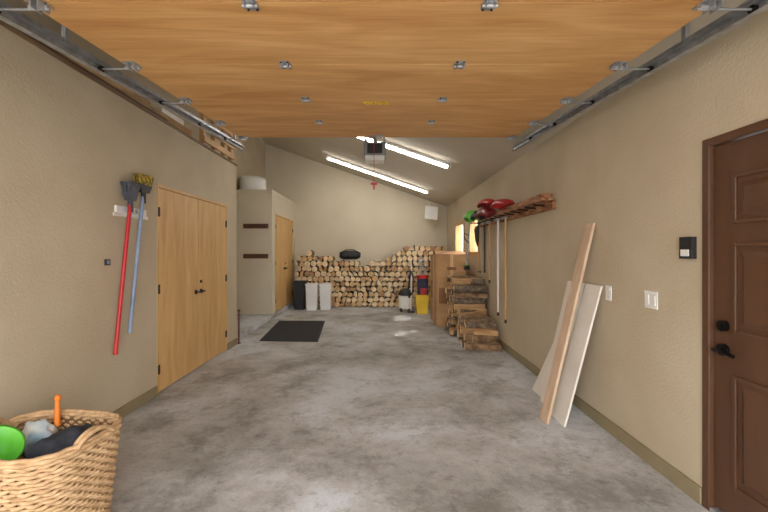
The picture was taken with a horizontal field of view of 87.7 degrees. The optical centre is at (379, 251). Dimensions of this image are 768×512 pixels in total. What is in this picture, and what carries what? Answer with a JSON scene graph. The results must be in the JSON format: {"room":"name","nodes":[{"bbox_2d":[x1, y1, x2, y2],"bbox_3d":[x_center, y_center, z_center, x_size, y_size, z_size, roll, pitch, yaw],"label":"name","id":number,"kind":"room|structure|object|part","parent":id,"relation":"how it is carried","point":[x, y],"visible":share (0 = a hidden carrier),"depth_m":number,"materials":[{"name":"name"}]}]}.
{"room":"garage","nodes":[
{"label":"garage","id":0,"kind":"room"},
{"bbox_2d":[0,25,236,418],"bbox_3d":[-2.320,0.050,2.925,0.120,2.800,6.750,0,0,0],"label":"wall","id":1,"kind":"structure","parent":0,"point":[68,142],"depth_m":2.98,"materials":[{"name":"paint"}]},
{"bbox_2d":[105,259,109,264],"bbox_3d":[-2.253,0.085,3.310,0.014,0.050,0.060,0,0,0],"label":"wall outlet","id":2,"kind":"object","parent":1,"relation":"attached to","point":[107,261],"visible":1,"depth_m":3.30,"materials":[{"name":"black plastic"}]},
{"bbox_2d":[0,20,236,165],"bbox_3d":[-2.319,-1.365,2.930,0.142,0.030,6.760,0,0,0],"label":"trim","id":3,"kind":"structure","parent":1,"relation":"on","point":[2,23],"depth_m":3.14,"materials":[{"name":"brown wood"}]},
{"bbox_2d":[199,112,234,161],"bbox_3d":[-2.317,-1.620,5.735,0.085,0.480,1.070,0,0,0],"label":"loft railing","id":4,"kind":"object","parent":3,"relation":"on","point":[203,138],"visible":0.5,"depth_m":5.61,"materials":[{"name":"brown wood"}]},
{"bbox_2d":[0,0,244,150],"bbox_3d":[-1.708,-0.511,2.330,0.067,3.923,5.304,0,0,0],"label":"door track","id":5,"kind":"object","parent":1,"relation":"attached to","point":[19,20],"visible":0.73,"depth_m":2.35,"materials":[{"name":"metal"}]},
{"bbox_2d":[113,205,147,219],"bbox_3d":[-2.240,-0.355,3.630,0.040,0.090,0.500,0,0,0],"label":"holder","id":6,"kind":"object","parent":1,"relation":"attached to","point":[118,210],"visible":0.71,"depth_m":3.52,"materials":[{"name":"white plastic"}]},
{"bbox_2d":[113,180,140,354],"bbox_3d":[-2.195,0.114,3.458,0.079,1.471,0.315,0,0,0],"label":"broom","id":7,"kind":"object","parent":6,"relation":"hanging from","point":[130,189],"visible":1,"depth_m":3.44,"materials":[{"name":"red plastic"}]},
{"bbox_2d":[127,173,153,332],"bbox_3d":[-2.195,-0.005,3.657,0.079,1.431,0.332,0,0,0],"label":"broom","id":8,"kind":"object","parent":1,"relation":"attached to","point":[146,182],"visible":0.89,"depth_m":3.62,"materials":[{"name":"blue plastic"}]},
{"bbox_2d":[112,338,237,417],"bbox_3d":[-2.251,1.400,2.925,0.018,0.100,6.750,0,0,0],"label":"baseboard","id":9,"kind":"structure","parent":1,"relation":"attached to","point":[131,406],"depth_m":3.74,"materials":[{"name":"beige wood"}]},
{"bbox_2d":[159,188,197,391],"bbox_3d":[-2.282,0.390,4.527,0.040,2.090,0.885,0,0,0],"label":"leaf","id":10,"kind":"object","parent":1,"relation":"attached to","point":[178,219],"visible":0.77,"depth_m":4.47,"materials":[{"name":"brown wood"}]},
{"bbox_2d":[158,207,226,374],"bbox_3d":[-2.231,0.395,4.975,0.065,1.710,1.830,0,0,0],"label":"hardware piece","id":11,"kind":"object","parent":10,"relation":"attached to","point":[201,290],"visible":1,"depth_m":4.88,"materials":[{"name":"black metal"}]},
{"bbox_2d":[157,184,226,393],"bbox_3d":[-2.312,0.380,4.975,0.116,2.140,1.850,0,0,0],"label":"frame","id":12,"kind":"object","parent":1,"relation":"attached to","point":[158,185],"visible":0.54,"depth_m":4.07,"materials":[{"name":"brown wood"}]},
{"bbox_2d":[198,200,225,366],"bbox_3d":[-2.282,0.390,5.423,0.040,2.090,0.885,0,0,0],"label":"leaf","id":13,"kind":"object","parent":1,"relation":"attached to","point":[211,217],"visible":0.78,"depth_m":5.34,"materials":[{"name":"brown wood"}]},
{"bbox_2d":[2,0,264,189],"bbox_3d":[-3.230,-0.760,5.350,0.140,4.420,11.600,0,0,0],"label":"wall","id":14,"kind":"structure","parent":0,"point":[250,161],"depth_m":6.18,"materials":[{"name":"paint"}]},
{"bbox_2d":[237,193,272,313],"bbox_3d":[-2.750,0.040,8.720,0.820,2.620,0.100,0,0,0],"label":"wall","id":15,"kind":"structure","parent":0,"point":[254,275],"depth_m":8.67,"materials":[{"name":"paint"}]},
{"bbox_2d":[243,224,267,227],"bbox_3d":[-2.690,-0.560,8.619,0.540,0.100,0.103,0,0,0],"label":"coat rack","id":16,"kind":"object","parent":15,"relation":"attached to","point":[244,225],"visible":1,"depth_m":8.64,"materials":[{"name":"brown wood"}]},
{"bbox_2d":[243,254,267,257],"bbox_3d":[-2.690,0.090,8.619,0.540,0.100,0.103,0,0,0],"label":"coat rack","id":17,"kind":"object","parent":15,"relation":"attached to","point":[244,255],"visible":1,"depth_m":8.64,"materials":[{"name":"brown wood"}]},
{"bbox_2d":[237,190,294,205],"bbox_3d":[-2.745,-1.310,9.825,0.830,0.080,2.350,0,0,0],"label":"ceiling","id":18,"kind":"structure","parent":0,"point":[238,191],"depth_m":8.65,"materials":[{"name":"paint"}]},
{"bbox_2d":[239,175,265,189],"bbox_3d":[-2.860,-1.535,9.000,0.580,0.370,0.580,0,0,0],"label":"water tank","id":19,"kind":"object","parent":18,"relation":"on","point":[252,182],"visible":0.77,"depth_m":8.75,"materials":[{"name":"white plastic"}]},
{"bbox_2d":[273,194,294,312],"bbox_3d":[-2.390,0.040,9.885,0.100,2.620,2.230,0,0,0],"label":"wall","id":20,"kind":"structure","parent":0,"point":[281,207],"depth_m":9.50,"materials":[{"name":"paint"}]},
{"bbox_2d":[276,216,284,310],"bbox_3d":[-2.362,0.260,9.398,0.040,2.150,0.865,0,0,0],"label":"leaf","id":21,"kind":"object","parent":20,"relation":"attached to","point":[280,222],"visible":0.75,"depth_m":9.42,"materials":[{"name":"brown wood"}]},
{"bbox_2d":[275,214,292,311],"bbox_3d":[-2.392,0.250,9.835,0.116,2.200,1.810,0,0,0],"label":"frame","id":22,"kind":"object","parent":20,"relation":"attached to","point":[275,214],"visible":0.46,"depth_m":8.93,"materials":[{"name":"brown wood"}]},
{"bbox_2d":[285,219,291,305],"bbox_3d":[-2.362,0.260,10.273,0.040,2.150,0.865,0,0,0],"label":"leaf","id":23,"kind":"object","parent":20,"relation":"attached to","point":[288,224],"visible":0.77,"depth_m":10.24,"materials":[{"name":"brown wood"}]},
{"bbox_2d":[265,144,446,304],"bbox_3d":[-0.580,-0.764,11.075,5.160,4.428,0.150,0,0,0],"label":"wall","id":24,"kind":"structure","parent":0,"point":[337,210],"depth_m":11.00,"materials":[{"name":"paint"}]},
{"bbox_2d":[425,202,437,238],"bbox_3d":[1.360,-0.854,10.790,0.359,1.009,0.420,0,0,0],"label":"junction box","id":25,"kind":"object","parent":24,"relation":"attached to","point":[431,212],"visible":1,"depth_m":10.61,"materials":[{"name":"white plastic"}]},
{"bbox_2d":[109,305,709,511],"bbox_3d":[-0.650,1.510,5.300,5.300,0.120,11.700,0,0,0],"label":"floor","id":26,"kind":"structure","parent":0,"point":[388,411],"depth_m":3.08,"materials":[{"name":"concrete"}]},
{"bbox_2d":[0,409,122,511],"bbox_3d":[-1.730,1.162,2.029,0.692,0.576,0.603,0,0,0],"label":"wicker basket","id":27,"kind":"object","parent":26,"relation":"on","point":[78,477],"visible":0.87,"depth_m":1.91,"materials":[{"name":"beige wicker"}]},
{"bbox_2d":[0,425,25,459],"bbox_3d":[-1.854,0.956,1.901,0.228,0.198,0.228,0,0,2],"label":"ball","id":28,"kind":"object","parent":27,"relation":"in","point":[12,439],"visible":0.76,"depth_m":2.00,"materials":[{"name":"green plastic"}]},
{"bbox_2d":[21,419,57,457],"bbox_3d":[-1.873,1.026,2.177,0.182,0.218,0.163,0,0,-29],"label":"towel","id":29,"kind":"object","parent":27,"relation":"in","point":[35,431],"visible":0.48,"depth_m":2.14,"materials":[{"name":"white fabric"}]},
{"bbox_2d":[54,395,61,431],"bbox_3d":[-1.825,0.970,2.265,0.036,0.320,0.053,0,0,-32],"label":"trowel","id":30,"kind":"object","parent":27,"relation":"in","point":[57,415],"visible":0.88,"depth_m":2.25,"materials":[{"name":"orange plastic"}]},
{"bbox_2d":[24,423,94,458],"bbox_3d":[-1.625,1.029,2.038,0.274,0.245,0.368,0,0,0],"label":"jacket","id":31,"kind":"object","parent":27,"relation":"in","point":[60,440],"visible":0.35,"depth_m":1.98,"materials":[{"name":"grey fabric"}]},
{"bbox_2d":[237,309,240,343],"bbox_3d":[-2.235,1.180,6.330,0.060,0.540,0.060,0,0,0],"label":"standpipe","id":32,"kind":"object","parent":26,"relation":"on","point":[238,310],"visible":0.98,"depth_m":6.32,"materials":[{"name":"brown metal"}]},
{"bbox_2d":[237,302,293,338],"bbox_3d":[-2.740,1.400,8.650,0.840,0.100,4.700,0,0,0],"label":"step","id":33,"kind":"structure","parent":26,"relation":"on","point":[249,323],"depth_m":8.00,"materials":[{"name":"concrete"}]},
{"bbox_2d":[259,320,324,341],"bbox_3d":[-1.560,1.442,7.420,0.964,0.015,2.041,0,0,-4],"label":"door mat","id":34,"kind":"object","parent":26,"relation":"on","point":[285,331],"visible":1,"depth_m":7.22,"materials":[{"name":"rubber"}]},
{"bbox_2d":[293,280,306,309],"bbox_3d":[-2.030,1.090,10.150,0.294,0.720,0.324,0,0,0],"label":"waste bin","id":35,"kind":"object","parent":26,"relation":"on","point":[299,285],"visible":0.98,"depth_m":10.01,"materials":[{"name":"black plastic"}]},
{"bbox_2d":[305,283,319,309],"bbox_3d":[-1.700,1.120,10.050,0.314,0.660,0.324,0,0,0],"label":"waste bin","id":36,"kind":"object","parent":26,"relation":"on","point":[312,289],"visible":0.96,"depth_m":9.91,"materials":[{"name":"white plastic"}]},
{"bbox_2d":[319,283,331,309],"bbox_3d":[-1.370,1.117,10.100,0.304,0.665,0.324,0,0,0],"label":"waste bin","id":37,"kind":"object","parent":26,"relation":"on","point":[325,288],"visible":1,"depth_m":9.96,"materials":[{"name":"white plastic"}]},
{"bbox_2d":[294,245,445,306],"bbox_3d":[-0.226,0.631,10.730,4.075,1.632,0.540,0,0,0],"label":"firewood stack","id":38,"kind":"object","parent":26,"relation":"on","point":[323,264],"visible":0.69,"depth_m":10.53,"materials":[{"name":"brown wood"}]},
{"bbox_2d":[339,249,360,258],"bbox_3d":[-0.800,0.064,10.720,0.566,0.272,0.240,0,0,0],"label":"duffel bag","id":39,"kind":"object","parent":38,"relation":"on","point":[344,254],"visible":1,"depth_m":10.62,"materials":[{"name":"black fabric"}]},
{"bbox_2d":[398,260,414,312],"bbox_3d":[0.633,0.822,9.750,0.377,1.256,0.544,0,0,0],"label":"shop vacuum","id":40,"kind":"object","parent":26,"relation":"on","point":[405,295],"visible":1,"depth_m":9.61,"materials":[{"name":"white plastic"}]},
{"bbox_2d":[415,295,429,313],"bbox_3d":[0.990,1.240,9.450,0.324,0.420,0.304,0,0,0],"label":"bin","id":41,"kind":"object","parent":26,"relation":"on","point":[422,301],"visible":1,"depth_m":9.32,"materials":[{"name":"plastic"}]},
{"bbox_2d":[417,258,428,307],"bbox_3d":[1.080,0.813,10.099,0.300,1.307,0.418,0,0,0],"label":"golf bag","id":42,"kind":"object","parent":26,"relation":"on","point":[422,280],"visible":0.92,"depth_m":10.03,"materials":[{"name":"blue fabric"}]},
{"bbox_2d":[431,251,465,326],"bbox_3d":[1.380,0.716,8.225,0.580,1.468,0.950,0,0,0],"label":"cardboard box","id":43,"kind":"object","parent":26,"relation":"on","point":[443,263],"visible":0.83,"depth_m":7.76,"materials":[{"name":"brown cardboard"}]},
{"bbox_2d":[445,275,501,351],"bbox_3d":[1.502,0.958,6.698,0.615,1.044,1.811,0,0,0],"label":"firewood pile","id":44,"kind":"object","parent":26,"relation":"on","point":[468,319],"visible":1,"depth_m":6.73,"materials":[{"name":"brown wood"}]},
{"bbox_2d":[532,344,552,396],"bbox_3d":[1.724,1.200,4.075,0.244,0.500,0.290,0,0,0],"label":"panel","id":45,"kind":"object","parent":26,"relation":"on","point":[537,388],"visible":0.29,"depth_m":4.15,"materials":[{"name":"white laminate"}]},
{"bbox_2d":[540,281,584,409],"bbox_3d":[1.702,0.865,3.750,0.289,1.170,0.300,0,0,0],"label":"panel","id":46,"kind":"object","parent":26,"relation":"on","point":[568,282],"visible":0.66,"depth_m":3.84,"materials":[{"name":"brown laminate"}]},
{"bbox_2d":[540,223,595,424],"bbox_3d":[1.621,0.600,3.460,0.473,1.700,0.141,0,0,-8],"label":"plank","id":47,"kind":"object","parent":26,"relation":"on","point":[588,231],"visible":1,"depth_m":3.43,"materials":[{"name":"brown wood"}]},
{"bbox_2d":[551,283,602,426],"bbox_3d":[1.685,0.865,3.435,0.324,1.170,0.250,0,0,0],"label":"panel","id":48,"kind":"object","parent":26,"relation":"on","point":[591,295],"visible":1,"depth_m":3.41,"materials":[{"name":"white laminate"}]},
{"bbox_2d":[710,507,722,511],"bbox_3d":[1.913,1.435,1.770,0.155,0.030,0.920,0,0,0],"label":"threshold","id":49,"kind":"object","parent":26,"relation":"on","point":[712,509],"visible":0.45,"depth_m":2.21,"materials":[{"name":"metal"}]},
{"bbox_2d":[258,0,746,206],"bbox_3d":[-0.650,-2.187,5.350,5.300,1.978,11.600,0,0,0],"label":"ceiling","id":50,"kind":"structure","parent":0,"point":[473,160],"depth_m":6.75,"materials":[{"name":"paint"}]},
{"bbox_2d":[364,137,385,189],"bbox_3d":[-0.070,-1.363,2.940,0.300,1.167,5.480,0,0,0],"label":"garage door opener","id":51,"kind":"object","parent":50,"relation":"attached to","point":[374,152],"visible":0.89,"depth_m":5.34,"materials":[{"name":"black plastic"}]},
{"bbox_2d":[326,155,429,193],"bbox_3d":[-0.056,-1.855,9.600,2.487,0.933,0.110,0,0,0],"label":"fluorescent light","id":52,"kind":"object","parent":50,"relation":"hanging from","point":[328,157],"visible":1,"depth_m":9.54,"materials":[{"name":"white plastic"}]},
{"bbox_2d":[357,137,450,169],"bbox_3d":[-0.056,-1.855,6.700,2.487,0.933,0.110,0,0,0],"label":"fluorescent light","id":53,"kind":"object","parent":50,"relation":"hanging from","point":[398,148],"visible":0.35,"depth_m":6.65,"materials":[{"name":"white plastic"}]},
{"bbox_2d":[447,9,767,486],"bbox_3d":[1.925,0.100,5.275,0.150,2.700,11.450,0,0,0],"label":"wall","id":54,"kind":"structure","parent":0,"point":[630,166],"depth_m":2.93,"materials":[{"name":"paint"}]},
{"bbox_2d":[455,220,464,251],"bbox_3d":[1.900,-0.310,9.260,0.140,0.780,1.020,0,0,0],"label":"window","id":55,"kind":"structure","parent":54,"relation":"in","point":[458,225],"depth_m":9.68,"materials":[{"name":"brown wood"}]},
{"bbox_2d":[463,211,474,269],"bbox_3d":[1.695,-0.215,7.388,0.310,1.090,0.225,0,0,0],"label":"string trimmer","id":56,"kind":"object","parent":54,"relation":"attached to","point":[466,267],"visible":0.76,"depth_m":7.38,"materials":[{"name":"plastic"}]},
{"bbox_2d":[469,219,479,255],"bbox_3d":[1.900,-0.310,7.840,0.140,0.780,0.820,0,0,0],"label":"window","id":57,"kind":"structure","parent":54,"relation":"in","point":[473,251],"depth_m":8.16,"materials":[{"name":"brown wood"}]},
{"bbox_2d":[475,193,555,226],"bbox_3d":[1.755,-0.527,5.709,0.190,0.155,3.181,0,0,0],"label":"rail","id":58,"kind":"object","parent":54,"relation":"attached to","point":[543,202],"visible":0.83,"depth_m":4.73,"materials":[{"name":"brown wood"}]},
{"bbox_2d":[464,210,477,220],"bbox_3d":[1.630,-0.649,7.060,0.300,0.181,0.380,0,0,0],"label":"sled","id":59,"kind":"object","parent":58,"relation":"on","point":[467,215],"visible":0.59,"depth_m":6.98,"materials":[{"name":"green plastic"}]},
{"bbox_2d":[474,226,480,272],"bbox_3d":[1.730,-0.048,7.100,0.111,0.824,0.260,0,0,0],"label":"snow shovel","id":60,"kind":"object","parent":58,"relation":"hanging from","point":[476,229],"visible":1,"depth_m":7.07,"materials":[{"name":"black plastic"}]},
{"bbox_2d":[470,210,485,219],"bbox_3d":[1.650,-0.617,6.665,0.280,0.157,0.370,0,0,0],"label":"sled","id":61,"kind":"object","parent":58,"relation":"on","point":[473,215],"visible":0.5,"depth_m":6.62,"materials":[{"name":"plastic"}]},
{"bbox_2d":[481,222,485,272],"bbox_3d":[1.754,-0.072,6.750,0.057,0.845,0.200,0,0,0],"label":"garden hoe","id":62,"kind":"object","parent":58,"relation":"hanging from","point":[483,223],"visible":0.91,"depth_m":6.74,"materials":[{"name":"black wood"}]},
{"bbox_2d":[476,206,495,217],"bbox_3d":[1.650,-0.622,6.185,0.300,0.166,0.530,0,0,0],"label":"scoop","id":63,"kind":"object","parent":58,"relation":"on","point":[486,211],"visible":0.86,"depth_m":6.05,"materials":[{"name":"red plastic"}]},
{"bbox_2d":[477,199,495,207],"bbox_3d":[1.650,-0.763,6.175,0.260,0.110,0.650,0,0,0],"label":"sled","id":64,"kind":"object","parent":63,"relation":"on","point":[485,202],"visible":0.81,"depth_m":6.07,"materials":[{"name":"red plastic"}]},
{"bbox_2d":[485,221,490,282],"bbox_3d":[1.754,0.003,6.450,0.057,0.995,0.200,0,0,0],"label":"garden hoe","id":65,"kind":"object","parent":58,"relation":"hanging from","point":[486,222],"visible":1,"depth_m":6.43,"materials":[{"name":"brown wood"}]},
{"bbox_2d":[493,218,499,315],"bbox_3d":[1.754,0.228,5.980,0.057,1.445,0.200,0,0,0],"label":"garden hoe","id":66,"kind":"object","parent":58,"relation":"hanging from","point":[497,219],"visible":1,"depth_m":5.97,"materials":[{"name":"white metal"}]},
{"bbox_2d":[491,199,514,209],"bbox_3d":[1.660,-0.663,5.425,0.260,0.110,0.650,0,0,0],"label":"scoop","id":67,"kind":"object","parent":58,"relation":"on","point":[501,203],"visible":0.99,"depth_m":5.39,"materials":[{"name":"red plastic"}]},
{"bbox_2d":[501,216,507,322],"bbox_3d":[1.754,0.253,5.620,0.057,1.495,0.200,0,0,0],"label":"garden hoe","id":68,"kind":"object","parent":58,"relation":"hanging from","point":[504,217],"visible":1,"depth_m":5.61,"materials":[{"name":"brown wood"}]},
{"bbox_2d":[498,339,701,504],"bbox_3d":[1.841,1.400,5.275,0.018,0.100,11.450,0,0,0],"label":"baseboard","id":69,"kind":"structure","parent":54,"relation":"attached to","point":[688,486],"depth_m":2.88,"materials":[{"name":"beige wood"}]},
{"bbox_2d":[606,285,611,300],"bbox_3d":[1.845,0.330,3.232,0.010,0.120,0.075,0,0,0],"label":"wall outlet","id":70,"kind":"object","parent":54,"relation":"attached to","point":[608,287],"visible":1,"depth_m":3.22,"materials":[{"name":"white plastic"}]},
{"bbox_2d":[511,0,767,150],"bbox_3d":[1.659,0.051,2.330,0.067,2.798,5.304,0,0,0],"label":"door track","id":71,"kind":"object","parent":54,"relation":"attached to","point":[688,43],"visible":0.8,"depth_m":2.28,"materials":[{"name":"metal"}]},
{"bbox_2d":[24,0,702,1],"bbox_3d":[-0.030,-1.101,1.433,3.060,0.082,0.665,0,0,0],"label":"panel","id":72,"kind":"object","parent":71,"relation":"on","point":[24,0],"visible":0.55,"depth_m":1.75,"materials":[{"name":"brown wood"}]},
{"bbox_2d":[125,64,614,98],"bbox_3d":[-0.030,-1.187,2.772,3.060,0.082,0.665,0,0,0],"label":"panel","id":73,"kind":"object","parent":71,"relation":"on","point":[192,81],"visible":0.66,"depth_m":2.71,"materials":[{"name":"brown wood"}]},
{"bbox_2d":[180,99,563,121],"bbox_3d":[-0.030,-1.229,3.442,3.060,0.082,0.665,0,0,0],"label":"panel","id":74,"kind":"object","parent":71,"relation":"on","point":[226,110],"visible":0.66,"depth_m":3.38,"materials":[{"name":"brown wood"}]},
{"bbox_2d":[363,102,388,104],"bbox_3d":[-0.030,-1.187,3.189,0.206,0.006,0.071,0,0,0],"label":"label","id":75,"kind":"object","parent":74,"relation":"attached to","point":[379,103],"visible":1,"depth_m":3.20,"materials":[{"name":"yellow paper"}]},
{"bbox_2d":[43,2,701,63],"bbox_3d":[-0.030,-1.144,2.103,3.060,0.082,0.665,0,0,0],"label":"panel","id":76,"kind":"object","parent":71,"relation":"on","point":[138,32],"visible":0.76,"depth_m":2.02,"materials":[{"name":"brown wood"}]},
{"bbox_2d":[221,122,531,137],"bbox_3d":[-0.030,-1.287,4.161,3.060,0.111,0.761,0,0,0],"label":"panel","id":77,"kind":"object","parent":71,"relation":"on","point":[248,129],"depth_m":4.08,"materials":[{"name":"brown wood"}]},
{"bbox_3d":[-0.030,-1.298,4.436,0.140,0.087,0.211,0,0,0],"label":"top bracket","id":78,"kind":"part","parent":77,"relation":"part of","materials":[{"name":"grey metal"}]},
{"bbox_2d":[0,0,758,140],"bbox_3d":[-0.025,-1.143,2.748,3.366,0.262,3.390,0,0,0],"label":"hinges","id":79,"kind":"object","parent":71,"relation":"attached to","point":[712,6],"visible":0.98,"depth_m":2.40,"materials":[{"name":"metal"}]},
{"bbox_2d":[645,290,657,309],"bbox_3d":[1.844,0.325,2.725,0.012,0.120,0.130,0,0,0],"label":"light switch","id":80,"kind":"object","parent":54,"relation":"attached to","point":[651,297],"visible":1,"depth_m":2.72,"materials":[{"name":"white plastic"}]},
{"bbox_2d":[679,237,696,258],"bbox_3d":[1.833,-0.025,2.385,0.034,0.130,0.100,0,0,0],"label":"keypad","id":81,"kind":"object","parent":54,"relation":"attached to","point":[687,245],"visible":1,"depth_m":2.36,"materials":[{"name":"black plastic"}]},
{"bbox_2d":[702,118,767,510],"bbox_3d":[1.914,0.407,1.772,0.152,2.085,1.025,0,0,0],"label":"frame","id":82,"kind":"object","parent":54,"relation":"attached to","point":[708,145],"visible":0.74,"depth_m":2.24,"materials":[{"name":"brown paint"}]},
{"bbox_2d":[715,131,767,511],"bbox_3d":[1.882,0.415,1.771,0.058,2.000,0.922,0,0,0],"label":"door","id":83,"kind":"structure","parent":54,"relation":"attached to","point":[741,166],"depth_m":2.06,"materials":[{"name":"brown paint"}]},
{"bbox_2d":[711,320,734,358],"bbox_3d":[1.831,0.467,2.125,0.069,0.193,0.145,0,0,0],"label":"door handle","id":84,"kind":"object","parent":83,"relation":"attached to","point":[722,325],"depth_m":2.15,"materials":[{"name":"black metal"}]},
{"bbox_3d":[-2.770,-1.300,2.865,0.780,0.100,6.630,0,0,0],"label":"floor","id":85,"kind":"structure","parent":0,"visible":0},
{"bbox_2d":[12,26,168,120],"bbox_3d":[-2.520,-1.446,2.334,0.460,0.130,4.021,0,0,0],"label":"stack","id":86,"kind":"object","parent":85,"relation":"on","point":[145,103],"visible":0.2,"depth_m":3.48,"materials":[{"name":"brown wood"}]},
{"bbox_2d":[152,106,191,135],"bbox_3d":[-2.635,-1.495,4.800,0.430,0.290,0.700,0,0,0],"label":"carton","id":87,"kind":"object","parent":85,"relation":"on","point":[174,120],"visible":0.27,"depth_m":4.76,"materials":[{"name":"cardboard"}]}
]}

